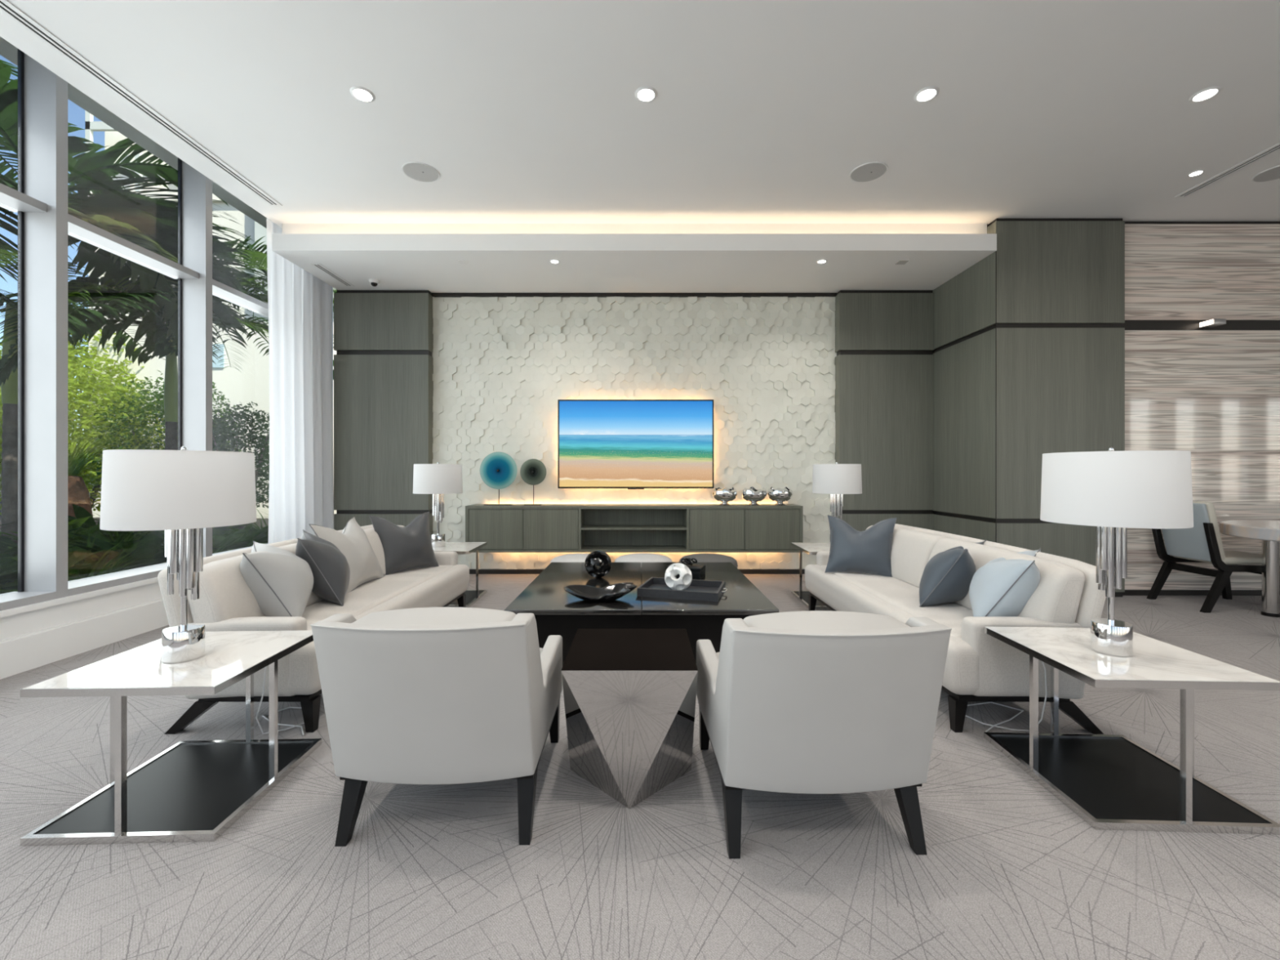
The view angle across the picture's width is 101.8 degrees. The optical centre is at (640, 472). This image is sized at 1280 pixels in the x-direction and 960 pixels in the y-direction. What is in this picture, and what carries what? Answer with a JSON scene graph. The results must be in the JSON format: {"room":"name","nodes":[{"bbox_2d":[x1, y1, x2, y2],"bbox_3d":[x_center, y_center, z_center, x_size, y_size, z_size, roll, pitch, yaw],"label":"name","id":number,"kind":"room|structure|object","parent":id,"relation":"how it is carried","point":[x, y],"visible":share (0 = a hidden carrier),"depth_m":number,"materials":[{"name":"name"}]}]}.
{"room":"lounge","nodes":[
{"label":"lounge","id":0,"kind":"room"},
{"bbox_2d":[0,36,266,228],"bbox_3d":[8.900,-3.100,-0.300,27.000,0.200,14.400,0,0,0],"label":"ceiling","id":1,"kind":"structure","parent":0,"point":[9,51],"depth_m":4.59,"materials":[{"name":"paint"}]},
{"bbox_2d":[266,217,333,543],"bbox_3d":[-3.749,-0.860,5.767,0.137,4.180,1.068,0,0,0],"label":"curtain","id":2,"kind":"object","parent":1,"relation":"hanging from","point":[301,493],"visible":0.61,"depth_m":5.71,"materials":[{"name":"fabric"}]},
{"bbox_2d":[0,287,333,640],"bbox_3d":[-4.059,-0.870,0.800,0.382,4.240,11.600,0,0,0],"label":"wall","id":3,"kind":"structure","parent":0,"point":[17,621],"depth_m":3.59,"materials":[{"name":"white paint"}]},
{"bbox_2d":[0,48,56,610],"bbox_3d":[-4.040,-1.075,2.911,0.280,3.840,1.123,0,0,0],"label":"window","id":4,"kind":"structure","parent":3,"relation":"in","point":[11,199],"depth_m":3.46,"materials":[{"name":"metal"}]},
{"bbox_2d":[23,53,67,599],"bbox_3d":[-4.019,-1.075,3.509,0.237,3.840,0.072,0,0,0],"label":"window mullion","id":5,"kind":"structure","parent":3,"relation":"attached to","point":[46,93],"depth_m":3.47,"materials":[{"name":"metal"}]},
{"bbox_2d":[0,598,168,679],"bbox_3d":[-3.879,1.136,0.800,0.026,0.228,11.600,0,0,0],"label":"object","id":6,"kind":"structure","parent":3,"relation":"attached to","point":[30,651],"depth_m":3.57,"materials":[{"name":"white paint"}]},
{"bbox_2d":[67,157,199,595],"bbox_3d":[-4.040,-1.075,4.107,0.280,3.840,1.123,0,0,0],"label":"window","id":7,"kind":"structure","parent":3,"relation":"in","point":[78,228],"depth_m":4.13,"materials":[{"name":"metal"}]},
{"bbox_2d":[182,160,212,557],"bbox_3d":[-4.019,-1.075,4.705,0.237,3.840,0.072,0,0,0],"label":"window mullion","id":8,"kind":"structure","parent":3,"relation":"attached to","point":[197,188],"depth_m":4.67,"materials":[{"name":"metal"}]},
{"bbox_2d":[212,279,268,555],"bbox_3d":[-4.040,-1.075,5.303,0.280,3.840,1.123,0,0,0],"label":"window","id":9,"kind":"structure","parent":3,"relation":"in","point":[220,290],"depth_m":5.23,"materials":[{"name":"metal"}]},
{"bbox_2d":[333,289,433,536],"bbox_3d":[-3.138,-0.481,6.447,1.144,3.462,0.305,0,0,0],"label":"wall","id":10,"kind":"structure","parent":0,"point":[384,339],"depth_m":6.29,"materials":[{"name":"grey wood"}]},
{"bbox_2d":[271,223,996,293],"bbox_3d":[-0.060,-2.381,5.895,7.229,0.337,1.410,0,0,0],"label":"ceiling","id":11,"kind":"structure","parent":0,"point":[502,258],"depth_m":5.34,"materials":[{"name":"paint"}]},
{"bbox_2d":[310,263,354,286],"bbox_3d":[-3.445,-2.210,5.845,0.100,0.006,0.670,0,0,0],"label":"ceiling vent","id":12,"kind":"object","parent":11,"relation":"in","point":[319,266],"visible":1,"depth_m":5.81,"materials":[{"name":"metal"}]},
{"bbox_2d":[432,296,836,568],"bbox_3d":[-0.083,-0.500,6.507,5.266,3.500,0.185,0,0,0],"label":"wall","id":13,"kind":"structure","parent":0,"point":[503,366],"depth_m":6.43,"materials":[{"name":"beige tile"}]},
{"bbox_2d":[465,503,803,552],"bbox_3d":[-0.073,0.661,6.206,3.894,0.547,0.412,0,0,0],"label":"media console","id":14,"kind":"object","parent":13,"relation":"attached to","point":[516,527],"visible":0.88,"depth_m":6.00,"materials":[{"name":"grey wood"}]},
{"bbox_2d":[480,452,517,505],"bbox_3d":[-1.685,0.072,6.180,0.444,0.632,0.100,0,0,0],"label":"disc sculpture","id":15,"kind":"object","parent":14,"relation":"on","point":[498,470],"visible":1,"depth_m":6.16,"materials":[{"name":"glass"}]},
{"bbox_2d":[520,458,546,505],"bbox_3d":[-1.272,0.114,6.180,0.312,0.549,0.100,0,0,0],"label":"disc sculpture","id":16,"kind":"object","parent":14,"relation":"on","point":[532,471],"visible":1,"depth_m":6.16,"materials":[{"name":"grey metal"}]},
{"bbox_2d":[581,524,686,529],"bbox_3d":[-0.075,0.653,6.191,1.220,0.023,0.358,0,0,0],"label":"shelf","id":17,"kind":"object","parent":14,"relation":"attached to","point":[583,526],"depth_m":6.05,"materials":[{"name":"grey wood"}]},
{"bbox_2d":[711,487,737,505],"bbox_3d":[1.000,0.281,6.170,0.304,0.215,0.304,0,0,0],"label":"bowl","id":18,"kind":"object","parent":14,"relation":"on","point":[725,495],"visible":1,"depth_m":6.07,"materials":[{"name":"silver metal"}]},
{"bbox_2d":[740,486,766,505],"bbox_3d":[1.345,0.281,6.170,0.304,0.215,0.304,0,0,16],"label":"bowl","id":19,"kind":"object","parent":14,"relation":"on","point":[752,495],"visible":1,"depth_m":6.07,"materials":[{"name":"silver metal"}]},
{"bbox_2d":[766,486,793,505],"bbox_3d":[1.655,0.281,6.170,0.304,0.215,0.304,0,0,-36],"label":"bowl","id":20,"kind":"object","parent":14,"relation":"on","point":[780,495],"visible":1,"depth_m":6.06,"materials":[{"name":"silver metal"}]},
{"bbox_2d":[431,293,836,297],"bbox_3d":[-0.080,-2.190,6.430,5.000,0.044,0.040,0,0,0],"label":"trim","id":21,"kind":"structure","parent":13,"relation":"attached to","point":[433,295],"depth_m":6.41,"materials":[{"name":"brown metal"}]},
{"bbox_2d":[557,400,713,489],"bbox_3d":[-0.055,-0.339,6.372,1.896,1.092,0.106,0,0,0],"label":"television","id":22,"kind":"object","parent":13,"relation":"attached to","point":[629,444],"visible":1,"depth_m":6.32,"materials":[{"name":"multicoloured glass"}]},
{"bbox_2d":[469,568,804,573],"bbox_3d":[-0.080,1.222,6.425,5.000,0.055,0.050,0,0,0],"label":"baseboard","id":23,"kind":"structure","parent":13,"relation":"attached to","point":[471,571],"depth_m":6.40,"materials":[{"name":"wood"}]},
{"bbox_2d":[0,573,1279,959],"bbox_3d":[8.975,1.300,0.700,26.450,0.100,11.800,0,0,0],"label":"floor","id":24,"kind":"structure","parent":0,"point":[1008,871],"depth_m":1.68,"materials":[{"name":"carpet"}]},
{"bbox_2d":[20,630,321,846],"bbox_3d":[-1.770,0.988,2.067,0.632,0.525,0.632,0,0,-2],"label":"end table","id":25,"kind":"object","parent":24,"relation":"on","point":[190,791],"visible":0.84,"depth_m":1.95,"materials":[{"name":"white stone"}]},
{"bbox_2d":[99,445,304,735],"bbox_3d":[-1.785,0.573,2.285,0.457,1.352,0.956,0,0,0],"label":"table lamp","id":26,"kind":"object","parent":25,"relation":"on","point":[182,492],"visible":0.99,"depth_m":1.91,"materials":[{"name":"fabric"}]},
{"bbox_2d":[157,524,469,733],"bbox_3d":[-1.922,0.844,3.585,0.784,0.812,2.230,0,0,0],"label":"sofa","id":27,"kind":"object","parent":24,"relation":"on","point":[226,602],"visible":0.41,"depth_m":2.56,"materials":[{"name":"beige fabric"}]},
{"bbox_2d":[187,539,328,623],"bbox_3d":[-2.102,0.636,3.035,0.221,0.380,1.091,0,0,0],"label":"cushion","id":28,"kind":"object","parent":27,"relation":"on","point":[225,596],"depth_m":2.57,"materials":[{"name":"beige fabric"}]},
{"bbox_2d":[239,541,313,617],"bbox_3d":[-2.042,0.612,2.923,0.350,0.411,0.544,0,0,-32],"label":"throw pillow","id":29,"kind":"object","parent":27,"relation":"on","point":[281,582],"visible":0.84,"depth_m":2.75,"materials":[{"name":"fabric"}]},
{"bbox_2d":[295,529,350,605],"bbox_3d":[-2.014,0.599,3.305,0.298,0.437,0.524,0,0,-30],"label":"throw pillow","id":30,"kind":"object","parent":27,"relation":"on","point":[331,570],"visible":0.9,"depth_m":3.14,"materials":[{"name":"fabric"}]},
{"bbox_2d":[308,516,385,593],"bbox_3d":[-2.074,0.579,3.736,0.264,0.476,0.586,0,0,-2],"label":"throw pillow","id":31,"kind":"object","parent":27,"relation":"on","point":[353,543],"visible":0.79,"depth_m":3.64,"materials":[{"name":"fabric"}]},
{"bbox_2d":[363,524,404,574],"bbox_3d":[-2.102,0.636,4.135,0.221,0.380,1.091,0,0,0],"label":"cushion","id":32,"kind":"object","parent":27,"relation":"on","point":[373,537],"depth_m":4.03,"materials":[{"name":"beige fabric"}]},
{"bbox_2d":[368,511,439,575],"bbox_3d":[-1.930,0.580,4.292,0.238,0.475,0.552,0,0,28],"label":"throw pillow","id":33,"kind":"object","parent":27,"relation":"on","point":[410,546],"visible":0.94,"depth_m":4.20,"materials":[{"name":"fabric"}]},
{"bbox_2d":[310,607,562,846],"bbox_3d":[-0.699,0.861,2.007,0.676,0.777,0.886,0,0,-1],"label":"armchair","id":34,"kind":"object","parent":24,"relation":"on","point":[420,695],"visible":1,"depth_m":1.68,"materials":[{"name":"white leather"}]},
{"bbox_2d":[351,607,515,625],"bbox_3d":[-0.697,0.684,1.788,0.544,0.411,0.365,0,0,-1],"label":"cushion","id":35,"kind":"object","parent":34,"relation":"on","point":[420,615],"depth_m":1.74,"materials":[{"name":"fabric"}]},
{"bbox_2d":[432,542,487,607],"bbox_3d":[-1.905,0.988,5.100,0.632,0.525,0.632,0,0,-2],"label":"end table","id":36,"kind":"object","parent":24,"relation":"on","point":[472,597],"visible":0.42,"depth_m":5.10,"materials":[{"name":"stone"}]},
{"bbox_2d":[413,462,462,546],"bbox_3d":[-1.990,0.310,5.120,0.457,0.827,0.457,0,0,30],"label":"table lamp","id":37,"kind":"object","parent":36,"relation":"on","point":[437,479],"visible":1,"depth_m":4.96,"materials":[{"name":"fabric"}]},
{"bbox_2d":[550,553,601,563],"bbox_3d":[-0.600,1.032,5.120,0.583,0.435,0.583,0,0,0],"label":"ottoman","id":38,"kind":"object","parent":24,"relation":"on","point":[572,557],"visible":0.25,"depth_m":5.00,"materials":[{"name":"grey fabric"}]},
{"bbox_2d":[561,628,697,808],"bbox_3d":[-0.040,0.991,2.185,0.507,0.518,0.507,0,0,0],"label":"side table","id":39,"kind":"object","parent":24,"relation":"on","point":[629,695],"visible":1,"depth_m":1.94,"materials":[{"name":"metal"}]},
{"bbox_2d":[504,562,778,666],"bbox_3d":[0.008,1.040,3.978,1.664,0.420,1.664,0,0,0],"label":"coffee table","id":40,"kind":"object","parent":24,"relation":"on","point":[557,611],"visible":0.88,"depth_m":3.27,"materials":[{"name":"black wood"}]},
{"bbox_2d":[584,550,611,577],"bbox_3d":[-0.336,0.725,4.122,0.212,0.214,0.211,0,0,0],"label":"ball","id":41,"kind":"object","parent":40,"relation":"on","point":[592,560],"visible":1,"depth_m":4.08,"materials":[{"name":"black ceramic"}]},
{"bbox_2d":[564,582,636,602],"bbox_3d":[-0.259,0.785,3.382,0.479,0.112,0.236,0,0,0],"label":"dish","id":42,"kind":"object","parent":40,"relation":"on","point":[611,593],"visible":0.99,"depth_m":3.41,"materials":[{"name":"black ceramic"}]},
{"bbox_2d":[636,577,728,601],"bbox_3d":[0.309,0.802,3.590,0.580,0.055,0.380,0,0,16],"label":"tray","id":43,"kind":"object","parent":40,"relation":"on","point":[654,587],"visible":0.98,"depth_m":3.48,"materials":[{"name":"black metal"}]},
{"bbox_2d":[664,563,692,590],"bbox_3d":[0.262,0.725,3.599,0.191,0.192,0.190,0,0,0],"label":"ball","id":44,"kind":"object","parent":43,"relation":"on","point":[683,582],"visible":0.96,"depth_m":3.55,"materials":[{"name":"white ceramic"}]},
{"bbox_2d":[666,562,705,579],"bbox_3d":[0.365,0.786,4.145,0.272,0.088,0.192,0,0,20],"label":"decorative box","id":45,"kind":"object","parent":40,"relation":"on","point":[698,571],"visible":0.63,"depth_m":4.05,"materials":[{"name":"black paint"}]},
{"bbox_2d":[614,552,672,567],"bbox_3d":[0.030,1.032,5.140,0.583,0.435,0.583,0,0,0],"label":"ottoman","id":46,"kind":"object","parent":24,"relation":"on","point":[641,557],"visible":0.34,"depth_m":5.02,"materials":[{"name":"grey fabric"}]},
{"bbox_2d":[679,553,737,568],"bbox_3d":[0.665,1.032,5.120,0.583,0.435,0.583,0,0,0],"label":"ottoman","id":47,"kind":"object","parent":24,"relation":"on","point":[700,557],"visible":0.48,"depth_m":5.01,"materials":[{"name":"beige fabric"}]},
{"bbox_2d":[791,542,831,609],"bbox_3d":[1.865,0.988,5.060,0.632,0.525,0.632,0,0,2],"label":"end table","id":48,"kind":"object","parent":24,"relation":"on","point":[811,548],"visible":0.42,"depth_m":5.06,"materials":[{"name":"silver metal"}]},
{"bbox_2d":[812,462,862,519],"bbox_3d":[1.925,0.310,5.100,0.457,0.827,0.457,0,0,-40],"label":"table lamp","id":49,"kind":"object","parent":48,"relation":"on","point":[836,480],"visible":0.81,"depth_m":4.92,"materials":[{"name":"fabric"}]},
{"bbox_2d":[696,610,951,858],"bbox_3d":[0.605,0.861,1.957,0.676,0.777,0.886,0,0,-2],"label":"armchair","id":50,"kind":"object","parent":24,"relation":"on","point":[802,701],"visible":1,"depth_m":1.62,"materials":[{"name":"white leather"}]},
{"bbox_2d":[742,610,910,630],"bbox_3d":[0.611,0.684,1.739,0.544,0.411,0.365,0,0,-2],"label":"cushion","id":51,"kind":"object","parent":50,"relation":"on","point":[802,620],"depth_m":1.69,"materials":[{"name":"fabric"}]},
{"bbox_2d":[804,524,1106,733],"bbox_3d":[1.862,0.844,3.585,0.784,0.812,2.230,0,0,0],"label":"sofa","id":52,"kind":"object","parent":24,"relation":"on","point":[980,667],"visible":0.63,"depth_m":2.54,"materials":[{"name":"beige fabric"}]},
{"bbox_2d":[824,515,897,577],"bbox_3d":[1.762,0.587,4.170,0.525,0.460,0.209,0,0,29],"label":"throw pillow","id":53,"kind":"object","parent":52,"relation":"on","point":[868,551],"visible":0.98,"depth_m":4.11,"materials":[{"name":"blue fabric"}]},
{"bbox_2d":[866,524,946,587],"bbox_3d":[2.042,0.636,4.135,0.221,0.380,1.091,0,0,0],"label":"cushion","id":54,"kind":"object","parent":52,"relation":"on","point":[912,548],"depth_m":3.80,"materials":[{"name":"beige fabric"}]},
{"bbox_2d":[919,539,986,607],"bbox_3d":[1.933,0.624,3.230,0.304,0.386,0.544,0,0,44],"label":"throw pillow","id":55,"kind":"object","parent":52,"relation":"on","point":[947,576],"visible":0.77,"depth_m":3.07,"materials":[{"name":"blue fabric"}]},
{"bbox_2d":[968,547,1040,617],"bbox_3d":[1.988,0.622,2.827,0.329,0.390,0.551,0,0,42],"label":"throw pillow","id":56,"kind":"object","parent":52,"relation":"on","point":[1002,587],"visible":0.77,"depth_m":2.66,"materials":[{"name":"fabric"}]},
{"bbox_2d":[927,537,1084,623],"bbox_3d":[2.042,0.636,3.035,0.221,0.380,1.091,0,0,0],"label":"cushion","id":57,"kind":"object","parent":52,"relation":"on","point":[1059,597],"depth_m":2.55,"materials":[{"name":"beige fabric"}]},
{"bbox_2d":[983,626,1279,835],"bbox_3d":[1.920,0.988,2.123,0.632,0.525,0.632,0,0,2],"label":"end table","id":58,"kind":"object","parent":24,"relation":"on","point":[1111,782],"visible":0.91,"depth_m":2.01,"materials":[{"name":"stone"}]},
{"bbox_2d":[965,446,1193,732],"bbox_3d":[1.856,0.573,2.337,0.457,1.352,0.932,0,0,-12],"label":"table lamp","id":59,"kind":"object","parent":58,"relation":"on","point":[1113,492],"visible":0.98,"depth_m":1.98,"materials":[{"name":"fabric"}]},
{"bbox_2d":[1146,501,1262,613],"bbox_3d":[5.429,0.757,4.895,0.822,0.985,0.535,0,0,0],"label":"dining chair","id":60,"kind":"object","parent":24,"relation":"on","point":[1202,542],"visible":0.81,"depth_m":4.76,"materials":[{"name":"brown wood"}]},
{"bbox_2d":[1219,520,1279,617],"bbox_3d":[5.930,0.858,4.390,1.400,0.785,1.400,0,0,0],"label":"dining table","id":61,"kind":"object","parent":24,"relation":"on","point":[1267,531],"visible":0.99,"depth_m":4.51,"materials":[{"name":"beige stone"}]},
{"bbox_2d":[0,0,1279,227],"bbox_3d":[9.227,-2.770,0.700,25.945,0.440,11.800,0,0,0],"label":"ceiling","id":62,"kind":"structure","parent":0,"point":[524,111],"depth_m":3.55,"materials":[{"name":"paint"}]},
{"bbox_2d":[0,0,282,205],"bbox_3d":[-3.475,-2.547,1.975,0.110,0.006,5.990,0,0,0],"label":"ceiling vent","id":63,"kind":"object","parent":62,"relation":"in","point":[6,7],"visible":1,"depth_m":3.47,"materials":[{"name":"metal"}]},
{"bbox_2d":[349,85,375,102],"bbox_3d":[-1.874,-2.545,3.510,0.152,0.008,0.152,0,0,0],"label":"recessed light","id":64,"kind":"object","parent":62,"relation":"in","point":[362,94],"visible":1,"depth_m":3.50,"materials":[{"name":"white paint"}]},
{"bbox_2d":[401,161,439,182],"bbox_3d":[-1.863,-2.546,4.420,0.297,0.008,0.297,0,0,0],"label":"ceiling speaker","id":65,"kind":"object","parent":62,"relation":"attached to","point":[418,171],"visible":1,"depth_m":4.41,"materials":[{"name":"white paint"}]},
{"bbox_2d":[635,85,657,102],"bbox_3d":[0.038,-2.545,3.510,0.152,0.008,0.152,0,0,0],"label":"recessed light","id":66,"kind":"object","parent":62,"relation":"in","point":[646,94],"visible":1,"depth_m":3.50,"materials":[{"name":"white paint"}]},
{"bbox_2d":[849,161,888,182],"bbox_3d":[1.938,-2.546,4.420,0.297,0.008,0.297,0,0,0],"label":"ceiling speaker","id":67,"kind":"object","parent":62,"relation":"attached to","point":[869,171],"visible":1,"depth_m":4.41,"materials":[{"name":"white paint"}]},
{"bbox_2d":[913,85,939,102],"bbox_3d":[1.930,-2.545,3.510,0.152,0.008,0.152,0,0,0],"label":"recessed light","id":68,"kind":"object","parent":62,"relation":"in","point":[926,94],"visible":1,"depth_m":3.50,"materials":[{"name":"white paint"}]},
{"bbox_2d":[1188,85,1222,102],"bbox_3d":[3.810,-2.545,3.510,0.152,0.008,0.152,0,0,0],"label":"recessed light","id":69,"kind":"object","parent":62,"relation":"in","point":[1207,93],"visible":1,"depth_m":3.50,"materials":[{"name":"white paint"}]},
{"bbox_2d":[1173,142,1279,197],"bbox_3d":[5.000,-2.547,3.000,0.110,0.006,3.640,0,0,0],"label":"ceiling vent","id":70,"kind":"object","parent":62,"relation":"in","point":[1275,148],"visible":1,"depth_m":4.39,"materials":[{"name":"metal"}]},
{"bbox_2d":[1251,165,1279,182],"bbox_3d":[5.420,-2.546,4.420,0.297,0.008,0.297,0,0,0],"label":"ceiling speaker","id":71,"kind":"object","parent":62,"relation":"attached to","point":[1273,173],"visible":1,"depth_m":4.46,"materials":[{"name":"white paint"}]},
{"bbox_2d":[834,289,933,531],"bbox_3d":[2.979,-0.481,6.447,1.147,3.462,0.305,0,0,0],"label":"wall","id":72,"kind":"structure","parent":0,"point":[884,360],"depth_m":6.29,"materials":[{"name":"grey wood"}]},
{"bbox_2d":[932,217,1124,596],"bbox_3d":[4.197,-0.650,5.900,1.286,3.800,1.400,0,0,0],"label":"wall","id":73,"kind":"structure","parent":0,"point":[1060,282],"depth_m":5.20,"materials":[{"name":"grey wood"}]},
{"bbox_2d":[995,251,996,542],"bbox_3d":[3.551,-0.480,5.197,0.005,3.460,0.005,0,0,0],"label":"trim","id":74,"kind":"structure","parent":73,"relation":"attached to","point":[995,251],"depth_m":5.20,"materials":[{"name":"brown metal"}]},
{"bbox_2d":[1122,221,1279,595],"bbox_3d":[13.520,-0.649,5.935,17.360,3.799,1.330,0,0,0],"label":"stone wall","id":75,"kind":"structure","parent":0,"point":[1212,393],"depth_m":5.27,"materials":[{"name":"stone"}]},
{"bbox_2d":[1199,319,1226,327],"bbox_3d":[5.736,-1.495,5.217,0.128,0.052,0.134,0,0,0],"label":"picture light","id":76,"kind":"object","parent":75,"relation":"attached to","point":[1213,322],"visible":1,"depth_m":5.18,"materials":[{"name":"metal"}]},
{"label":"outside","id":77,"kind":"structure","parent":0,"visible":0},
{"bbox_2d":[0,497,268,564],"bbox_3d":[-17.150,1.125,9.000,25.700,0.118,30.000,0,0,0],"label":"ground","id":78,"kind":"structure","parent":77,"point":[258,522],"depth_m":12.12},
{"bbox_2d":[0,535,17,561],"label":"leafy plant","id":79,"kind":"object","parent":78,"relation":"on","point":[4,549],"depth_m":5.63,"materials":[{"name":"green plant"}]},
{"bbox_2d":[0,542,87,590],"bbox_3d":[-5.740,0.916,4.566,1.414,0.489,1.415,0,0,0],"label":"leafy plant","id":80,"kind":"object","parent":78,"relation":"on","point":[10,577],"visible":0.27,"depth_m":4.45,"materials":[{"name":"green plant"}]},
{"bbox_2d":[0,549,104,594],"bbox_3d":[-5.180,0.946,4.312,1.130,0.428,1.278,0,0,0],"label":"leafy plant","id":81,"kind":"object","parent":78,"relation":"on","point":[74,561],"visible":0.13,"depth_m":4.65,"materials":[{"name":"green plant"}]},
{"bbox_2d":[0,59,125,217],"bbox_3d":[-8.697,-1.868,6.049,4.022,6.296,4.541,0,0,-17],"label":"palm tree","id":82,"kind":"object","parent":78,"relation":"on","point":[76,146],"visible":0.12,"depth_m":6.95,"materials":[{"name":"green plant"}]},
{"bbox_2d":[0,539,125,575],"bbox_3d":[-5.863,0.952,5.145,1.347,0.415,1.285,0,0,0],"label":"leafy plant","id":83,"kind":"object","parent":78,"relation":"on","point":[79,552],"visible":0.11,"depth_m":5.43,"materials":[{"name":"green plant"}]},
{"bbox_2d":[0,524,131,551],"bbox_3d":[-7.524,0.871,6.759,1.419,0.578,1.482,0,0,14],"label":"leafy plant","id":84,"kind":"object","parent":78,"relation":"on","point":[91,530],"visible":0.12,"depth_m":6.90,"materials":[{"name":"green plant"}]},
{"bbox_2d":[0,417,133,475],"bbox_3d":[-9.821,-0.486,9.162,2.405,1.192,2.858,0,0,0],"label":"leafy plant","id":85,"kind":"object","parent":78,"relation":"on","point":[73,464],"visible":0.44,"depth_m":9.09,"materials":[{"name":"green plant"}]},
{"bbox_2d":[0,319,146,484],"bbox_3d":[-14.469,-1.511,13.477,4.808,5.504,2.946,0,0,5],"label":"shrub","id":86,"kind":"object","parent":78,"relation":"on","point":[85,349],"visible":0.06,"depth_m":12.89,"materials":[{"name":"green plant"}]},
{"bbox_2d":[10,521,150,548],"bbox_3d":[-6.696,0.868,6.600,1.668,0.583,1.717,0,0,0],"label":"clump","id":87,"kind":"object","parent":78,"relation":"on","point":[128,539],"visible":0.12,"depth_m":6.61,"materials":[{"name":"green plant"}]},
{"bbox_2d":[67,475,93,517],"bbox_3d":[-10.000,0.630,9.100,0.600,1.200,0.585,0,0,0],"label":"stump","id":88,"kind":"object","parent":78,"relation":"on","point":[77,491],"visible":0.29,"depth_m":9.05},
{"bbox_2d":[0,530,164,579],"bbox_3d":[-5.324,0.850,5.018,1.708,0.620,1.602,0,0,0],"label":"clump","id":89,"kind":"object","parent":78,"relation":"on","point":[89,571],"visible":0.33,"depth_m":5.14,"materials":[{"name":"green plant"}]},
{"bbox_2d":[0,346,165,511],"bbox_3d":[-10.987,-0.590,10.196,2.758,3.661,2.682,0,0,41],"label":"shrub","id":90,"kind":"object","parent":78,"relation":"on","point":[108,388],"visible":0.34,"depth_m":10.06,"materials":[{"name":"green plant"}]},
{"bbox_2d":[67,515,112,535],"bbox_3d":[-8.215,0.875,7.413,1.675,0.569,1.742,0,0,0],"label":"leafy plant","id":91,"kind":"object","parent":78,"relation":"on","point":[75,522],"visible":0.07,"depth_m":7.32,"materials":[{"name":"green plant"}]},
{"bbox_2d":[67,503,115,538],"bbox_3d":[-8.678,0.804,8.252,2.128,0.712,1.580,0,0,28],"label":"leafy plant","id":92,"kind":"object","parent":78,"relation":"on","point":[79,512],"visible":0.02,"depth_m":7.78,"materials":[{"name":"green plant"}]},
{"bbox_2d":[0,240,222,545],"bbox_3d":[-8.095,-0.714,6.589,3.707,3.989,3.977,0,0,31],"label":"palm tree","id":93,"kind":"object","parent":78,"relation":"on","point":[9,391],"visible":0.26,"depth_m":6.57,"materials":[{"name":"green plant"}]},
{"bbox_2d":[67,530,164,567],"bbox_3d":[-6.154,0.927,6.122,1.124,0.466,1.350,0,0,27],"label":"leafy plant","id":94,"kind":"object","parent":78,"relation":"on","point":[100,537],"visible":0.04,"depth_m":6.12,"materials":[{"name":"green plant"}]},
{"bbox_2d":[0,61,264,359],"bbox_3d":[-6.538,-1.224,5.323,3.892,5.007,4.100,0,0,0],"label":"palm tree","id":95,"kind":"object","parent":78,"relation":"on","point":[150,224],"visible":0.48,"depth_m":6.12,"materials":[{"name":"green plant"}]},
{"bbox_2d":[67,530,223,572],"bbox_3d":[-5.482,0.902,5.603,1.208,0.515,1.286,0,0,29],"label":"leafy plant","id":96,"kind":"object","parent":78,"relation":"on","point":[101,544],"visible":0.32,"depth_m":5.65,"materials":[{"name":"green plant"}]},
{"bbox_2d":[88,369,244,475],"bbox_3d":[-9.577,-0.496,10.705,2.474,3.473,2.373,0,0,0],"label":"shrub","id":97,"kind":"object","parent":78,"relation":"on","point":[151,406],"visible":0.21,"depth_m":10.08,"materials":[{"name":"green plant"}]},
{"bbox_2d":[0,259,333,449],"bbox_3d":[-6.838,-0.813,7.363,3.860,4.187,3.785,0,0,8],"label":"palm tree","id":98,"kind":"object","parent":78,"relation":"on","point":[6,365],"visible":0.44,"depth_m":6.62,"materials":[{"name":"green plant"}]},
{"bbox_2d":[106,520,262,566],"bbox_3d":[-5.276,0.848,6.197,1.754,0.625,1.898,0,0,0],"label":"clump","id":99,"kind":"object","parent":78,"relation":"on","point":[214,551],"visible":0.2,"depth_m":6.41,"materials":[{"name":"green plant"}]},
{"bbox_2d":[84,110,336,518],"bbox_3d":[-9.300,-5.750,15.475,9.400,14.000,5.050,0,0,0],"label":"building wing","id":100,"kind":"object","parent":78,"relation":"on","point":[250,384],"visible":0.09,"depth_m":13.20,"materials":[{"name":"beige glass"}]},
{"bbox_2d":[212,524,268,551],"bbox_3d":[-5.505,0.945,7.023,1.162,0.429,1.307,0,0,36],"label":"leafy plant","id":101,"kind":"object","parent":78,"relation":"on","point":[244,531],"visible":0.31,"depth_m":6.89,"materials":[{"name":"green plant"}]},
{"bbox_2d":[212,401,269,529],"bbox_3d":[-7.584,-0.051,9.901,1.721,2.580,1.752,0,0,0],"label":"shrub","id":102,"kind":"object","parent":78,"relation":"on","point":[220,428],"visible":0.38,"depth_m":9.72,"materials":[{"name":"green plant"}]},
{"bbox_2d":[217,525,268,542],"bbox_3d":[-5.947,0.940,7.771,1.339,0.440,1.288,0,0,0],"label":"leafy plant","id":103,"kind":"object","parent":78,"relation":"on","point":[265,529],"visible":0.16,"depth_m":7.80,"materials":[{"name":"green plant"}]},
{"bbox_2d":[163,235,336,347],"bbox_3d":[-6.430,-1.149,8.933,3.328,4.859,4.030,0,0,0],"label":"palm tree","id":104,"kind":"object","parent":78,"relation":"on","point":[260,256],"visible":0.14,"depth_m":8.02,"materials":[{"name":"green plant"}]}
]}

